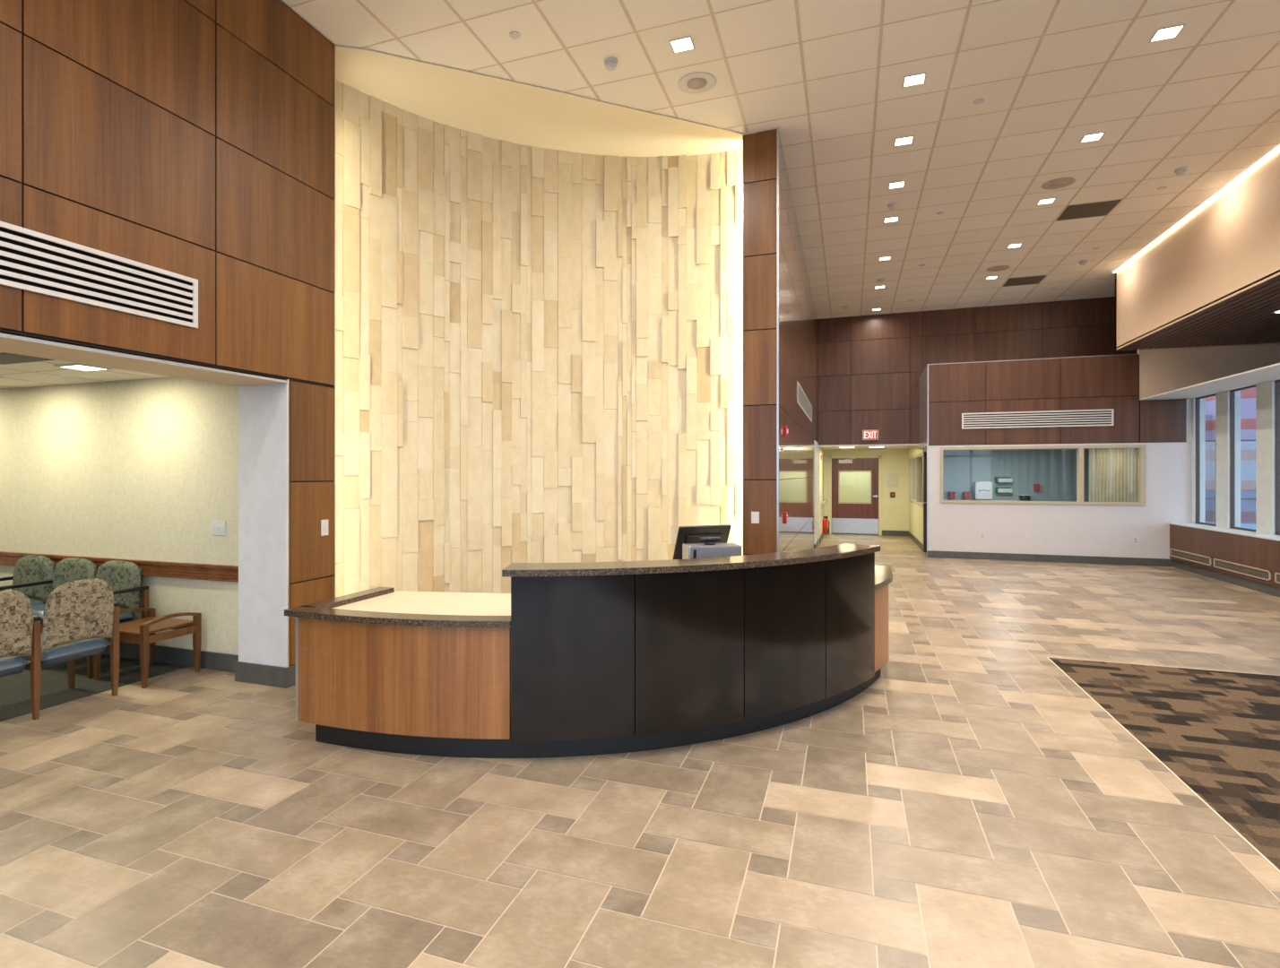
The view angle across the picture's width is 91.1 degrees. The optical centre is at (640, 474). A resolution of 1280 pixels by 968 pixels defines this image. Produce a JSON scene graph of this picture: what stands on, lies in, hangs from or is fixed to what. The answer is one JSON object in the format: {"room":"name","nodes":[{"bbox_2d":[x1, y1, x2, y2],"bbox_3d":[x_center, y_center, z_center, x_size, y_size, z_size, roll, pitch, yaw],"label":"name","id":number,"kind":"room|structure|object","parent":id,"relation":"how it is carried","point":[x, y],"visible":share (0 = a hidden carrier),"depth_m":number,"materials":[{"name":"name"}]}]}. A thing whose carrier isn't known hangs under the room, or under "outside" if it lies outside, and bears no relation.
{"room":"hospital interior","nodes":[
{"label":"hospital interior","id":0,"kind":"room"},
{"bbox_2d":[0,352,173,389],"bbox_3d":[-6.929,-0.844,2.663,5.970,0.073,7.006,0,0,18],"label":"ceiling","id":1,"kind":"structure","parent":0,"point":[38,373],"depth_m":5.13,"materials":[{"name":"tile"}]},
{"bbox_2d":[0,352,55,364],"bbox_3d":[-4.392,-0.802,4.361,0.610,0.012,0.260,0,0,18],"label":"ceiling vent","id":2,"kind":"object","parent":1,"relation":"in","point":[5,358],"visible":0.75,"depth_m":4.35,"materials":[{"name":"metal"}]},
{"bbox_2d":[54,363,111,371],"bbox_3d":[-4.175,-0.801,4.711,0.260,0.013,0.220,0,0,18],"label":"recessed light","id":3,"kind":"object","parent":1,"relation":"in","point":[75,366],"visible":0.94,"depth_m":4.70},
{"bbox_2d":[0,377,238,655],"bbox_3d":[-5.254,0.370,5.745,4.800,2.420,0.100,0,0,18],"label":"wall","id":4,"kind":"structure","parent":0,"point":[139,469],"depth_m":5.38,"materials":[{"name":"paint"}]},
{"bbox_2d":[0,551,238,582],"bbox_3d":[-5.289,0.793,5.686,4.770,0.123,0.034,0,0,18],"label":"chair rail","id":5,"kind":"object","parent":4,"relation":"attached to","point":[149,567],"visible":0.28,"depth_m":5.22,"materials":[{"name":"brown wood"}]},
{"bbox_2d":[41,632,238,672],"bbox_3d":[-5.296,1.510,5.696,4.750,0.140,0.018,0,0,18],"label":"baseboard","id":6,"kind":"structure","parent":4,"relation":"attached to","point":[214,661],"depth_m":5.18,"materials":[{"name":"rubber"}]},
{"bbox_2d":[211,519,225,535],"bbox_3d":[-3.403,0.432,5.068,0.155,0.118,0.014,0,0,18],"label":"light switch","id":7,"kind":"object","parent":4,"relation":"attached to","point":[218,527],"visible":1,"depth_m":5.07,"materials":[{"name":"white paint"}]},
{"bbox_2d":[0,0,335,666],"bbox_3d":[-3.785,-0.949,1.918,0.506,5.057,6.847,0,0,18],"label":"wall","id":8,"kind":"structure","parent":0,"point":[194,139],"depth_m":4.04,"materials":[{"name":"brown wood"}]},
{"bbox_2d":[0,220,198,328],"bbox_3d":[-3.186,-1.084,2.909,0.016,0.308,2.306,0,0,18],"label":"air vent","id":9,"kind":"object","parent":8,"relation":"in","point":[32,261],"visible":1,"depth_m":3.45,"materials":[{"name":"metal"}]},
{"bbox_2d":[238,382,287,667],"bbox_3d":[-2.840,0.450,4.733,0.480,2.260,0.017,0,0,18],"label":"column","id":10,"kind":"structure","parent":8,"relation":"attached to","point":[263,409],"depth_m":4.72,"materials":[{"name":"white paint"}]},
{"bbox_2d":[234,660,295,688],"bbox_3d":[-2.775,1.505,4.941,0.512,0.150,0.478,0,0,18],"label":"baseboard","id":11,"kind":"object","parent":8,"relation":"attached to","point":[247,672],"visible":0.7,"depth_m":4.70,"materials":[{"name":"rubber"}]},
{"bbox_2d":[320,519,328,536],"bbox_3d":[-2.498,0.423,4.981,0.012,0.125,0.070,0,0,18],"label":"light switch","id":12,"kind":"object","parent":8,"relation":"attached to","point":[324,523],"visible":1,"depth_m":4.97,"materials":[{"name":"white paint"}]},
{"bbox_2d":[335,79,742,596],"bbox_3d":[-1.013,-0.949,6.213,4.704,5.057,0.955,0,0,-21],"label":"wall niche","id":13,"kind":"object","parent":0,"point":[539,350],"visible":0.71,"depth_m":6.58,"materials":[{"name":"stone"}]},
{"bbox_2d":[0,533,1279,967],"bbox_3d":[1.855,1.579,6.951,17.526,0.006,21.627,0,0,18],"label":"floor","id":14,"kind":"structure","parent":0,"point":[972,806],"depth_m":2.81,"materials":[{"name":"tile"}]},
{"bbox_2d":[0,578,119,719],"bbox_3d":[-4.090,1.147,4.113,0.562,0.865,0.960,0,0,18],"label":"chair","id":15,"kind":"object","parent":14,"relation":"on","point":[78,616],"visible":1,"depth_m":4.14,"materials":[{"name":"beige fabric"}]},
{"bbox_2d":[0,554,149,678],"bbox_3d":[-4.974,1.155,5.303,1.715,0.850,0.440,0,0,18],"label":"chair","id":16,"kind":"object","parent":14,"relation":"on","point":[35,576],"visible":0.49,"depth_m":5.38,"materials":[{"name":"green fabric"}]},
{"bbox_2d":[92,607,201,688],"bbox_3d":[-3.851,1.329,4.916,0.570,0.503,0.435,0,0,18],"label":"end table","id":17,"kind":"object","parent":14,"relation":"on","point":[142,632],"visible":0.82,"depth_m":4.83,"materials":[{"name":"brown wood"}]},
{"bbox_2d":[284,543,892,758],"bbox_3d":[0.124,1.047,4.285,4.585,1.066,1.518,0,0,-18],"label":"reception desk","id":18,"kind":"object","parent":14,"relation":"on","point":[582,659],"visible":1,"depth_m":3.55,"materials":[{"name":"brown wood"}]},
{"bbox_2d":[501,543,880,576],"bbox_3d":[0.505,0.532,3.912,2.712,0.036,0.533,0,0,-25],"label":"countertop","id":19,"kind":"structure","parent":18,"relation":"on","point":[843,550],"depth_m":3.62,"materials":[{"name":"brown stone"}]},
{"bbox_2d":[672,524,731,559],"bbox_3d":[0.466,0.612,4.580,0.430,0.481,0.216,0,0,-24],"label":"computer monitor","id":20,"kind":"object","parent":18,"relation":"on","point":[686,534],"visible":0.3,"depth_m":4.54,"materials":[{"name":"black plastic"}]},
{"bbox_2d":[682,543,741,559],"bbox_3d":[0.492,0.654,4.301,0.376,0.350,0.175,0,0,-10],"label":"desktop computer","id":21,"kind":"object","parent":18,"relation":"on","point":[696,550],"visible":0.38,"depth_m":4.22,"materials":[{"name":"grey plastic"}]},
{"bbox_2d":[698,536,721,544],"bbox_3d":[0.478,0.454,4.299,0.150,0.052,0.079,0,0,-10],"label":"webcam","id":22,"kind":"object","parent":21,"relation":"on","point":[709,540],"visible":1,"depth_m":4.29,"materials":[{"name":"black plastic"}]},
{"bbox_2d":[874,565,892,589],"bbox_3d":[1.796,0.814,5.054,0.455,0.036,1.072,0,0,27],"label":"countertop","id":23,"kind":"structure","parent":18,"relation":"on","point":[883,574],"depth_m":4.88,"materials":[{"name":"brown stone"}]},
{"bbox_2d":[1046,657,1279,873],"bbox_3d":[3.779,1.579,0.557,3.582,0.005,9.046,0,0,18],"label":"trim","id":24,"kind":"structure","parent":14,"relation":"on","point":[1149,751],"depth_m":3.30,"materials":[{"name":"beige metal"}]},
{"bbox_2d":[1047,657,1279,870],"bbox_3d":[3.781,1.578,0.554,3.575,0.004,9.040,0,0,18],"label":"carpet","id":25,"kind":"object","parent":14,"relation":"on","point":[1217,731],"visible":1,"depth_m":3.91,"materials":[{"name":"carpet"}]},
{"bbox_2d":[280,0,1279,319],"bbox_3d":[1.154,-3.535,5.998,17.200,0.124,17.910,0,0,18],"label":"ceiling","id":26,"kind":"structure","parent":0,"point":[1049,74],"depth_m":5.74,"materials":[{"name":"tile"}]},
{"bbox_2d":[509,31,520,38],"bbox_3d":[-0.989,-3.471,4.967,0.090,0.009,0.078,0,0,18],"label":"sprinkler cover","id":27,"kind":"object","parent":26,"relation":"attached to","point":[513,34],"visible":1,"depth_m":4.96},
{"bbox_2d":[335,45,763,156],"bbox_3d":[-0.828,-3.467,6.173,4.571,0.009,1.093,0,0,-18],"label":"soffit","id":28,"kind":"object","parent":26,"relation":"attached to","point":[495,108],"visible":0.83,"depth_m":6.03,"materials":[{"name":"paint"}]},
{"bbox_2d":[604,57,617,70],"bbox_3d":[-0.245,-3.446,5.287,0.120,0.059,0.104,0,0,18],"label":"smoke detector","id":29,"kind":"object","parent":26,"relation":"attached to","point":[610,64],"visible":1,"depth_m":5.26,"materials":[{"name":"white paint"}]},
{"bbox_2d":[668,35,695,53],"bbox_3d":[0.342,-3.473,5.079,0.180,0.008,0.157,0,0,18],"label":"recessed light","id":30,"kind":"object","parent":26,"relation":"in","point":[683,44],"visible":1,"depth_m":5.07,"materials":[{"name":"glass"}]},
{"bbox_2d":[677,71,716,93],"bbox_3d":[0.507,-3.471,5.575,0.344,0.010,0.299,0,0,18],"label":"ceiling speaker","id":31,"kind":"object","parent":26,"relation":"attached to","point":[698,82],"visible":1,"depth_m":5.56},
{"bbox_2d":[686,77,707,89],"bbox_3d":[0.507,-3.467,5.575,0.180,0.002,0.157,0,0,18],"label":"grille","id":32,"kind":"object","parent":31,"relation":"attached to","point":[692,83],"depth_m":5.57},
{"bbox_2d":[874,285,885,288],"bbox_3d":[4.455,-3.473,11.659,0.180,0.008,0.157,0,0,18],"label":"recessed light","id":33,"kind":"object","parent":26,"relation":"in","point":[884,286],"visible":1,"depth_m":11.67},
{"bbox_2d":[876,278,883,283],"bbox_3d":[4.281,-3.446,11.196,0.120,0.059,0.104,0,0,18],"label":"smoke detector","id":34,"kind":"object","parent":26,"relation":"attached to","point":[879,281],"visible":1,"depth_m":11.17,"materials":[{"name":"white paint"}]},
{"bbox_2d":[878,256,890,260],"bbox_3d":[3.941,-3.473,10.109,0.180,0.008,0.157,0,0,18],"label":"recessed light","id":35,"kind":"object","parent":26,"relation":"in","point":[884,257],"visible":1,"depth_m":10.11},
{"bbox_2d":[883,216,899,223],"bbox_3d":[3.425,-3.473,8.567,0.180,0.008,0.157,0,0,18],"label":"recessed light","id":36,"kind":"object","parent":26,"relation":"in","point":[891,219],"visible":1,"depth_m":8.57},
{"bbox_2d":[887,202,897,209],"bbox_3d":[3.251,-3.446,8.087,0.120,0.059,0.104,0,0,18],"label":"smoke detector","id":37,"kind":"object","parent":26,"relation":"attached to","point":[893,205],"visible":1,"depth_m":8.05,"materials":[{"name":"white paint"}]},
{"bbox_2d":[888,181,905,189],"bbox_3d":[3.080,-3.473,7.540,0.180,0.008,0.157,0,0,18],"label":"recessed light","id":38,"kind":"object","parent":26,"relation":"in","point":[901,184],"visible":1,"depth_m":7.54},
{"bbox_2d":[893,135,914,147],"bbox_3d":[2.749,-3.473,6.547,0.180,0.008,0.157,0,0,18],"label":"recessed light","id":39,"kind":"object","parent":26,"relation":"in","point":[907,140],"visible":1,"depth_m":6.55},
{"bbox_2d":[902,72,926,87],"bbox_3d":[2.417,-3.473,5.533,0.180,0.008,0.157,0,0,18],"label":"recessed light","id":40,"kind":"object","parent":26,"relation":"in","point":[912,80],"visible":1,"depth_m":5.54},
{"bbox_2d":[973,98,984,103],"bbox_3d":[3.156,-3.471,5.850,0.090,0.009,0.078,0,0,18],"label":"sprinkler cover","id":41,"kind":"object","parent":26,"relation":"attached to","point":[979,100],"visible":1,"depth_m":5.84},
{"bbox_2d":[985,276,998,279],"bbox_3d":[6.215,-3.473,11.096,0.180,0.008,0.157,0,0,18],"label":"recessed light","id":42,"kind":"object","parent":26,"relation":"in","point":[989,277],"visible":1,"depth_m":11.08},
{"bbox_2d":[986,265,1009,271],"bbox_3d":[6.045,-3.471,10.602,0.344,0.010,0.299,0,0,18],"label":"ceiling speaker","id":43,"kind":"object","parent":26,"relation":"attached to","point":[999,267],"visible":1,"depth_m":10.58},
{"bbox_2d":[992,267,1003,270],"bbox_3d":[6.045,-3.467,10.602,0.180,0.002,0.157,0,0,18],"label":"grille","id":44,"kind":"object","parent":43,"relation":"attached to","point":[993,268],"depth_m":10.58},
{"bbox_2d":[1006,242,1022,248],"bbox_3d":[5.693,-3.473,9.545,0.180,0.008,0.157,0,0,18],"label":"recessed light","id":45,"kind":"object","parent":26,"relation":"in","point":[1011,246],"visible":1,"depth_m":9.55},
{"bbox_2d":[1002,275,1046,286],"bbox_3d":[6.904,-3.473,11.297,0.582,0.007,0.500,0,0,18],"label":"ceiling vent","id":46,"kind":"object","parent":26,"relation":"in","point":[1033,280],"visible":1,"depth_m":11.28,"materials":[{"name":"metal"}]},
{"bbox_2d":[1036,197,1056,205],"bbox_3d":[5.170,-3.473,7.993,0.180,0.008,0.157,0,0,18],"label":"recessed light","id":47,"kind":"object","parent":26,"relation":"in","point":[1049,200],"visible":1,"depth_m":7.99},
{"bbox_2d":[1041,177,1075,189],"bbox_3d":[4.999,-3.471,7.505,0.344,0.010,0.299,0,0,18],"label":"ceiling speaker","id":48,"kind":"object","parent":26,"relation":"attached to","point":[1059,183],"visible":1,"depth_m":7.49},
{"bbox_2d":[1049,181,1067,187],"bbox_3d":[4.999,-3.467,7.505,0.180,0.002,0.157,0,0,18],"label":"grille","id":49,"kind":"object","parent":48,"relation":"attached to","point":[1052,184],"depth_m":7.50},
{"bbox_2d":[1078,259,1087,265],"bbox_3d":[7.222,-3.446,10.237,0.120,0.059,0.104,0,0,18],"label":"smoke detector","id":50,"kind":"object","parent":26,"relation":"attached to","point":[1082,262],"visible":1,"depth_m":10.21,"materials":[{"name":"white paint"}]},
{"bbox_2d":[1056,199,1121,220],"bbox_3d":[5.898,-3.473,8.275,0.582,0.007,0.500,0,0,18],"label":"ceiling vent","id":51,"kind":"object","parent":26,"relation":"in","point":[1101,208],"visible":1,"depth_m":8.26,"materials":[{"name":"metal"}]},
{"bbox_2d":[1079,131,1105,143],"bbox_3d":[4.664,-3.473,6.477,0.180,0.008,0.157,0,0,18],"label":"recessed light","id":52,"kind":"object","parent":26,"relation":"in","point":[1097,136],"visible":1,"depth_m":6.48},
{"bbox_2d":[1157,186,1167,190],"bbox_3d":[6.338,-3.471,7.624,0.090,0.009,0.078,0,0,18],"label":"sprinkler cover","id":53,"kind":"object","parent":26,"relation":"attached to","point":[1162,187],"visible":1,"depth_m":7.62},
{"bbox_2d":[1149,23,1185,43],"bbox_3d":[4.151,-3.473,4.947,0.180,0.008,0.157,0,0,18],"label":"recessed light","id":54,"kind":"object","parent":26,"relation":"in","point":[1172,31],"visible":1,"depth_m":4.95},
{"bbox_2d":[1174,166,1187,175],"bbox_3d":[6.167,-3.446,7.156,0.120,0.059,0.104,0,0,18],"label":"smoke detector","id":55,"kind":"object","parent":26,"relation":"attached to","point":[1180,171],"visible":1,"depth_m":7.13,"materials":[{"name":"white paint"}]},
{"bbox_2d":[742,127,818,555],"bbox_3d":[2.532,-0.949,10.288,0.370,5.057,8.298,0,0,18],"label":"wall partition","id":56,"kind":"structure","parent":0,"point":[780,472],"depth_m":6.41,"materials":[{"name":"brown wood"}]},
{"bbox_2d":[751,511,759,523],"bbox_3d":[1.168,0.440,6.370,0.080,0.118,0.014,0,0,18],"label":"light switch","id":57,"kind":"object","parent":56,"relation":"attached to","point":[755,515],"visible":1,"depth_m":6.37,"materials":[{"name":"white paint"}]},
{"bbox_2d":[784,424,787,436],"bbox_3d":[1.615,-0.480,6.925,0.036,0.124,0.100,0,0,18],"label":"fire alarm strobe","id":58,"kind":"object","parent":56,"relation":"attached to","point":[785,426],"visible":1,"depth_m":6.88,"materials":[{"name":"red plastic"}]},
{"bbox_2d":[784,511,787,523],"bbox_3d":[1.613,0.480,6.925,0.032,0.124,0.100,0,0,18],"label":"station","id":59,"kind":"object","parent":56,"relation":"attached to","point":[785,513],"visible":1,"depth_m":6.88,"materials":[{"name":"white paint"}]},
{"bbox_2d":[797,381,812,422],"bbox_3d":[2.706,-1.133,10.251,0.005,0.295,3.475,0,0,18],"label":"air vent","id":60,"kind":"object","parent":56,"relation":"in","point":[803,402],"visible":1,"depth_m":9.94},
{"bbox_2d":[839,472,870,501],"bbox_3d":[5.980,0.435,17.165,3.000,2.390,1.350,0,0,18],"label":"wall","id":61,"kind":"structure","parent":0,"point":[854,487],"depth_m":17.79,"materials":[{"name":"paint"}]},
{"bbox_2d":[818,446,908,544],"bbox_3d":[5.478,0.430,15.150,2.380,2.300,2.790,0,0,18],"label":"wall","id":62,"kind":"structure","parent":0,"point":[895,511],"depth_m":16.16,"materials":[{"name":"paint"}]},
{"bbox_2d":[822,516,829,533],"bbox_3d":[4.590,1.250,15.546,0.133,0.420,0.133,0,0,-27],"label":"fire extinguisher","id":63,"kind":"object","parent":62,"relation":"attached to","point":[825,523],"visible":1,"depth_m":15.50,"materials":[{"name":"red metal"}]},
{"bbox_2d":[829,455,881,535],"bbox_3d":[5.647,0.550,16.496,1.290,2.060,0.130,0,0,18],"label":"door frame","id":64,"kind":"structure","parent":62,"relation":"attached to","point":[869,456],"depth_m":16.41,"materials":[{"name":"paint"}]},
{"bbox_2d":[831,458,878,535],"bbox_3d":[5.614,0.575,16.405,1.165,1.990,0.214,0,0,18],"label":"door","id":65,"kind":"structure","parent":62,"relation":"in","point":[847,517],"depth_m":16.45,"materials":[{"name":"brown wood"}]},
{"bbox_2d":[819,528,923,551],"bbox_3d":[5.350,1.515,14.766,2.100,0.130,3.400,0,0,18],"label":"baseboard","id":66,"kind":"structure","parent":62,"relation":"attached to","point":[914,539],"depth_m":16.05,"materials":[{"name":"rubber"}]},
{"bbox_2d":[887,474,898,486],"bbox_3d":[6.500,0.160,16.163,0.260,0.320,0.023,0,0,18],"label":"notice board","id":67,"kind":"object","parent":62,"relation":"attached to","point":[892,479],"visible":1,"depth_m":16.15,"materials":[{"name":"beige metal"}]},
{"bbox_2d":[890,492,895,497],"bbox_3d":[6.498,0.530,16.157,0.120,0.140,0.034,0,0,18],"label":"alarm keypad","id":68,"kind":"object","parent":62,"relation":"attached to","point":[892,494],"visible":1,"depth_m":16.14,"materials":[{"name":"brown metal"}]},
{"bbox_2d":[821,445,916,449],"bbox_3d":[5.510,-0.680,15.119,2.500,0.080,2.830,0,0,18],"label":"ceiling","id":69,"kind":"structure","parent":0,"point":[893,446],"depth_m":15.15,"materials":[{"name":"beige paint"}]},
{"bbox_2d":[908,445,923,544],"bbox_3d":[6.376,0.430,14.398,0.100,2.300,3.450,0,0,18],"label":"wall","id":70,"kind":"structure","parent":0,"point":[915,511],"depth_m":14.45,"materials":[{"name":"paint"}]},
{"bbox_2d":[909,452,923,507],"bbox_3d":[6.307,0.120,14.205,0.130,1.120,3.040,0,0,18],"label":"window","id":71,"kind":"structure","parent":70,"relation":"in","point":[916,462],"depth_m":14.11,"materials":[{"name":"clear glass"}]},
{"bbox_2d":[923,446,926,552],"bbox_3d":[5.687,0.520,12.345,0.130,2.120,0.880,0,0,18],"label":"door","id":72,"kind":"structure","parent":70,"relation":"in","point":[924,448],"depth_m":12.68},
{"bbox_2d":[817,296,1181,447],"bbox_3d":[6.740,-2.071,12.609,6.478,2.892,1.523,0,0,22],"label":"wall","id":73,"kind":"structure","parent":0,"point":[869,367],"depth_m":13.46,"materials":[{"name":"brown wood"}]},
{"bbox_2d":[862,429,878,440],"bbox_3d":[5.023,-0.856,13.694,0.331,0.225,0.060,0,0,18],"label":"exit sign","id":74,"kind":"object","parent":73,"relation":"attached to","point":[873,434],"visible":1,"depth_m":13.67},
{"bbox_2d":[942,449,1089,501],"bbox_3d":[8.231,0.330,13.543,3.940,2.500,0.100,0,0,18],"label":"wall","id":75,"kind":"structure","parent":0,"point":[1055,471],"depth_m":13.52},
{"bbox_2d":[949,492,955,498],"bbox_3d":[6.898,0.465,13.876,0.110,0.150,0.110,0,0,18],"label":"sharps container","id":76,"kind":"object","parent":75,"relation":"attached to","point":[951,495],"visible":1,"depth_m":13.84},
{"bbox_2d":[963,492,969,499],"bbox_3d":[7.164,0.465,13.788,0.110,0.150,0.110,0,0,18],"label":"sharps container","id":77,"kind":"object","parent":75,"relation":"attached to","point":[965,495],"visible":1,"depth_m":13.75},
{"bbox_2d":[973,481,992,500],"bbox_3d":[7.443,0.355,13.630,0.330,0.390,0.233,0,0,18],"label":"dispenser","id":78,"kind":"object","parent":75,"relation":"attached to","point":[982,490],"visible":1,"depth_m":13.54,"materials":[{"name":"plastic"}]},
{"bbox_2d":[994,476,1011,483],"bbox_3d":[7.847,0.125,13.560,0.320,0.130,0.110,0,0,18],"label":"holder","id":79,"kind":"object","parent":75,"relation":"attached to","point":[998,480],"visible":1,"depth_m":13.53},
{"bbox_2d":[994,486,1011,492],"bbox_3d":[7.847,0.345,13.560,0.320,0.130,0.110,0,0,18],"label":"holder","id":80,"kind":"object","parent":75,"relation":"attached to","point":[998,489],"visible":1,"depth_m":13.53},
{"bbox_2d":[1018,494,1031,500],"bbox_3d":[8.234,0.500,13.442,0.230,0.120,0.090,0,0,18],"label":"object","id":81,"kind":"object","parent":75,"relation":"attached to","point":[1021,497],"visible":1,"depth_m":13.41,"materials":[{"name":"black plastic"}]},
{"bbox_2d":[1033,484,1040,491],"bbox_3d":[8.444,0.285,13.361,0.110,0.150,0.110,0,0,18],"label":"sharps container","id":82,"kind":"object","parent":75,"relation":"attached to","point":[1035,488],"visible":1,"depth_m":13.32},
{"bbox_2d":[942,448,1089,450],"bbox_3d":[7.864,-0.530,12.443,3.940,0.020,2.220,0,0,18],"label":"ceiling","id":83,"kind":"structure","parent":0,"point":[1074,448],"depth_m":13.20,"materials":[{"name":"white paint"}]},
{"bbox_2d":[1089,448,1139,501],"bbox_3d":[9.010,0.385,11.706,1.100,1.790,0.014,0,0,18],"label":"privacy curtain","id":84,"kind":"object","parent":83,"relation":"hanging from","point":[1113,472],"visible":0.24,"depth_m":11.75,"materials":[{"name":"fabric"}]},
{"bbox_2d":[918,353,1185,449],"bbox_3d":[7.615,-1.315,12.039,4.018,1.550,1.564,0,0,18],"label":"wall","id":85,"kind":"structure","parent":0,"point":[947,391],"depth_m":11.33,"materials":[{"name":"brown wood"}]},
{"bbox_2d":[961,408,1113,428],"bbox_3d":[7.151,-0.995,11.365,2.387,0.290,0.016,0,0,18],"label":"air vent","id":86,"kind":"object","parent":85,"relation":"in","point":[1078,418],"visible":1,"depth_m":11.35,"materials":[{"name":"metal"}]},
{"bbox_2d":[926,441,1191,559],"bbox_3d":[7.420,0.517,11.352,4.095,2.125,0.130,0,0,18],"label":"wall","id":87,"kind":"structure","parent":0,"point":[1066,530],"depth_m":11.20,"materials":[{"name":"paint"}]},
{"bbox_2d":[979,531,985,538],"bbox_3d":[6.348,1.136,11.646,0.085,0.130,0.009,0,0,18],"label":"power outlet","id":88,"kind":"object","parent":87,"relation":"attached to","point":[981,534],"visible":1,"depth_m":11.64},
{"bbox_2d":[940,444,1145,505],"bbox_3d":[7.216,0.015,11.398,3.223,1.050,0.112,0,0,18],"label":"window","id":89,"kind":"structure","parent":87,"relation":"in","point":[1142,447],"depth_m":11.16,"materials":[{"name":"clear glass"}]},
{"bbox_2d":[927,550,1172,566],"bbox_3d":[7.276,1.515,11.334,3.825,0.130,0.016,0,0,18],"label":"baseboard","id":90,"kind":"structure","parent":87,"relation":"attached to","point":[1060,558],"depth_m":11.28,"materials":[{"name":"rubber"}]},
{"bbox_2d":[1132,536,1139,544],"bbox_3d":[8.598,1.149,10.897,0.100,0.130,0.009,0,0,18],"label":"power outlet","id":91,"kind":"object","parent":87,"relation":"attached to","point":[1135,540],"visible":1,"depth_m":10.89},
{"bbox_2d":[1115,147,1279,350],"bbox_3d":[7.260,-2.804,2.889,3.250,1.347,15.670,0,0,18],"label":"wall","id":92,"kind":"structure","parent":0,"point":[1232,242],"depth_m":8.05,"materials":[{"name":"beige paint"}]},
{"bbox_2d":[1112,145,1279,273],"bbox_3d":[5.698,-3.473,3.404,0.031,0.004,15.660,0,0,18],"label":"light","id":93,"kind":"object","parent":92,"relation":"attached to","point":[1278,147],"depth_m":8.02,"materials":[{"name":"white"}]},
{"bbox_2d":[1115,269,1279,350],"bbox_3d":[7.258,-2.152,2.884,3.250,0.055,15.660,0,0,18],"label":"ceiling","id":94,"kind":"structure","parent":0,"point":[1248,316],"depth_m":8.93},
{"bbox_2d":[1137,342,1279,400],"bbox_3d":[7.551,-2.378,2.940,2.930,2.197,15.950,0,0,18],"label":"wall","id":95,"kind":"structure","parent":0,"point":[1161,370],"depth_m":10.62,"materials":[{"name":"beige paint"}]},
{"bbox_2d":[1140,363,1279,399],"bbox_3d":[7.516,-1.566,2.899,2.870,0.568,15.850,0,0,18],"label":"ceiling","id":96,"kind":"structure","parent":0,"point":[1272,372],"depth_m":8.93,"materials":[{"name":"white paint"}]},
{"bbox_2d":[1169,524,1279,597],"bbox_3d":[6.743,1.215,3.156,0.400,0.730,15.850,0,0,18],"label":"wall","id":97,"kind":"structure","parent":0,"point":[1264,554],"depth_m":9.05,"materials":[{"name":"brown wood"}]},
{"bbox_2d":[1169,548,1210,565],"bbox_3d":[8.836,1.325,10.099,0.015,0.126,1.252,0,0,18],"label":"air vent","id":98,"kind":"object","parent":97,"relation":"in","point":[1195,557],"visible":1,"depth_m":10.07,"materials":[{"name":"metal"}]},
{"bbox_2d":[1168,522,1279,541],"bbox_3d":[6.736,0.839,3.159,0.415,0.022,15.850,0,0,18],"label":"window sill","id":99,"kind":"structure","parent":97,"relation":"on","point":[1255,534],"depth_m":9.15,"materials":[{"name":"paint"}]},
{"bbox_2d":[1213,558,1271,580],"bbox_3d":[8.400,1.325,8.789,0.015,0.126,1.328,0,0,18],"label":"air vent","id":100,"kind":"object","parent":97,"relation":"in","point":[1254,572],"visible":1,"depth_m":8.72,"materials":[{"name":"metal"}]},
{"bbox_2d":[1274,572,1279,583],"bbox_3d":[7.953,1.325,7.447,0.015,0.126,1.298,0,0,18],"label":"air vent","id":101,"kind":"object","parent":97,"relation":"in","point":[1276,575],"visible":1,"depth_m":8.03,"materials":[{"name":"metal"}]},
{"bbox_2d":[1185,380,1275,535],"bbox_3d":[6.897,-0.228,3.152,0.225,2.115,15.940,0,0,18],"label":"window frame","id":102,"kind":"object","parent":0,"point":[1265,392],"visible":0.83,"depth_m":9.59,"materials":[{"name":"paint"}]},
{"bbox_2d":[1195,393,1215,526],"bbox_3d":[9.263,-0.228,10.234,0.050,2.115,0.681,0,0,18],"label":"window","id":103,"kind":"structure","parent":102,"relation":"attached to","point":[1197,400],"depth_m":10.54,"materials":[{"name":"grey metal"}]},
{"bbox_2d":[1229,384,1255,531],"bbox_3d":[8.941,-0.228,9.265,0.050,2.115,0.710,0,0,18],"label":"window","id":104,"kind":"structure","parent":102,"relation":"attached to","point":[1232,392],"depth_m":9.59,"materials":[{"name":"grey metal"}]},
{"bbox_2d":[1275,379,1279,535],"bbox_3d":[8.602,-0.228,8.249,0.050,2.115,0.710,0,0,18],"label":"window","id":105,"kind":"structure","parent":102,"relation":"attached to","point":[1277,382],"depth_m":8.57,"materials":[{"name":"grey metal"}]},
{"label":"outside","id":106,"kind":"structure","parent":0,"visible":0},
{"bbox_2d":[1205,521,1255,529],"bbox_3d":[12.648,1.755,6.328,100.000,0.250,100.000,0,0,18],"label":"floor","id":107,"kind":"structure","parent":106,"point":[1242,525],"depth_m":19.90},
{"bbox_2d":[1205,387,1255,523],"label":"window","id":108,"kind":"structure","parent":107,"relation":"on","point":[1248,396],"depth_m":20.76,"materials":[{"name":"glass"}]},
{"bbox_2d":[1205,439,1255,500],"bbox_3d":[16.155,0.355,16.780,3.650,2.550,0.050,0,0,18],"label":"glass screen","id":109,"kind":"object","parent":107,"relation":"on","point":[1254,439],"visible":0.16,"depth_m":16.78,"materials":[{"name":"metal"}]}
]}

